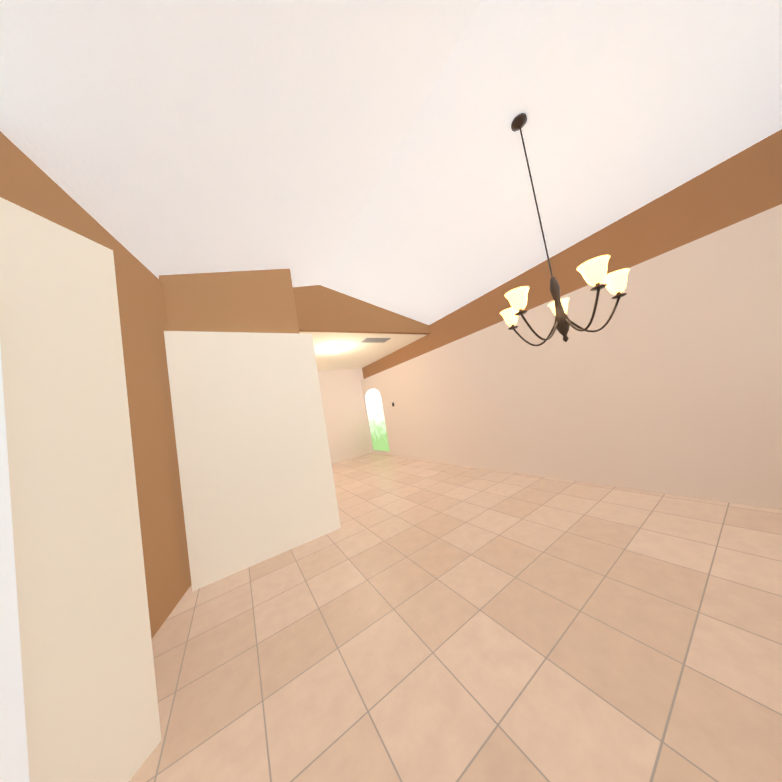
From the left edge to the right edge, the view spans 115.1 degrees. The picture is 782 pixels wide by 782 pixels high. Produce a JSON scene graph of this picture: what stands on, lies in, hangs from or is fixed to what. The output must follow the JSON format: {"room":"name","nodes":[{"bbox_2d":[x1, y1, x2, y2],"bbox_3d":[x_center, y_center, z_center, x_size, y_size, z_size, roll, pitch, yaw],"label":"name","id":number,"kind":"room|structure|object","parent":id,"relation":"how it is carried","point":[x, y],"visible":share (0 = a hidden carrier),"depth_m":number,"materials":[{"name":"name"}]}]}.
{"room":"empty dining room","nodes":[
{"label":"empty dining room","id":0,"kind":"room"},
{"bbox_2d":[0,197,160,781],"bbox_3d":[-1.515,0.442,0.468,0.120,2.520,1.687,-10,-4,8],"label":"wall","id":1,"kind":"structure","parent":0,"point":[90,698],"depth_m":1.06,"materials":[{"name":"beige paint"}]},
{"bbox_2d":[0,346,29,781],"bbox_3d":[-1.499,0.626,0.293,0.138,2.130,1.220,-10,-4,8],"label":"door frame","id":2,"kind":"structure","parent":1,"relation":"attached to","point":[14,765],"depth_m":0.85,"materials":[{"name":"white paint"}]},
{"bbox_2d":[0,131,191,638],"bbox_3d":[-2.069,0.281,1.890,0.073,3.200,1.642,-8,-4,-19],"label":"wall","id":3,"kind":"structure","parent":0,"point":[26,182],"depth_m":2.13,"materials":[{"name":"brown paint"}]},
{"bbox_2d":[159,269,298,332],"bbox_3d":[-2.106,-1.089,3.381,1.430,1.198,0.580,-7,-4,-33],"label":"wall","id":4,"kind":"structure","parent":0,"point":[257,301],"depth_m":3.11,"materials":[{"name":"brown paint"}]},
{"bbox_2d":[164,331,340,590],"bbox_3d":[-1.542,0.587,2.957,1.500,2.560,0.250,-7,-4,-33],"label":"wall","id":5,"kind":"structure","parent":0,"point":[255,470],"depth_m":2.77,"materials":[{"name":"beige paint"}]},
{"bbox_2d":[318,368,371,463],"bbox_3d":[-2.014,0.758,7.873,3.400,3.000,0.120,-7,-4,-33],"label":"wall","id":6,"kind":"structure","parent":0,"point":[347,429],"depth_m":8.12,"materials":[{"name":"beige paint"}]},
{"bbox_2d":[293,285,429,334],"bbox_3d":[-0.446,-1.578,4.912,3.300,0.868,0.100,-7,-4,-33],"label":"wall","id":7,"kind":"structure","parent":0,"point":[319,308],"depth_m":4.56,"materials":[{"name":"brown paint"}]},
{"bbox_2d":[299,332,425,370],"bbox_3d":[-1.359,-0.931,6.537,3.400,0.100,3.770,-7,-4,-33],"label":"ceiling","id":8,"kind":"structure","parent":0,"point":[355,353],"depth_m":5.98,"materials":[{"name":"beige paint"}]},
{"bbox_2d":[326,346,343,353],"bbox_3d":[-1.233,-0.898,5.519,0.400,0.135,0.400,-7,-4,-33],"label":"light","id":9,"kind":"object","parent":8,"relation":"attached to","point":[335,349],"visible":1,"depth_m":5.40,"materials":[{"name":"white glass"}]},
{"bbox_2d":[361,338,390,342],"bbox_3d":[-0.329,-1.117,5.468,0.600,0.008,0.300,-7,-4,-33],"label":"ceiling vent","id":10,"kind":"object","parent":8,"relation":"in","point":[374,340],"visible":0.86,"depth_m":5.46,"materials":[{"name":"grey metal"}]},
{"bbox_2d":[0,0,781,324],"bbox_3d":[0.590,-1.935,-1.433,8.570,1.431,11.930,-7,-4,-33],"label":"ceiling","id":11,"kind":"structure","parent":0,"point":[370,152],"depth_m":1.83,"materials":[{"name":"white paint"}]},
{"bbox_2d":[500,113,629,345],"bbox_3d":[1.188,-1.299,2.017,0.892,1.873,0.860,-7,-4,-33],"label":"chandelier","id":12,"kind":"object","parent":11,"relation":"hanging from","point":[593,271],"visible":1,"depth_m":1.84,"materials":[{"name":"grey metal"}]},
{"bbox_2d":[129,452,781,781],"bbox_3d":[0.041,1.480,-0.048,8.700,0.100,15.800,-7,-4,-33],"label":"floor","id":13,"kind":"structure","parent":0,"point":[414,620],"depth_m":1.43,"materials":[{"name":"tile"}]},
{"bbox_2d":[361,204,781,509],"bbox_3d":[3.266,-0.233,2.207,0.240,2.495,15.700,-7,-4,-33],"label":"wall","id":14,"kind":"structure","parent":0,"point":[667,379],"depth_m":2.77,"materials":[{"name":"beige paint"}]},
{"bbox_2d":[365,389,389,451],"bbox_3d":[-0.478,0.914,7.965,0.006,2.000,1.060,-7,-4,-33],"label":"window","id":15,"kind":"structure","parent":14,"relation":"in","point":[376,419],"depth_m":7.92,"materials":[{"name":"clear glass"}]},
{"bbox_2d":[362,129,781,378],"bbox_3d":[3.052,-1.814,2.341,0.120,0.705,15.700,-7,-4,-33],"label":"wall","id":16,"kind":"structure","parent":0,"point":[741,185],"depth_m":2.67,"materials":[{"name":"brown paint"}]}
]}

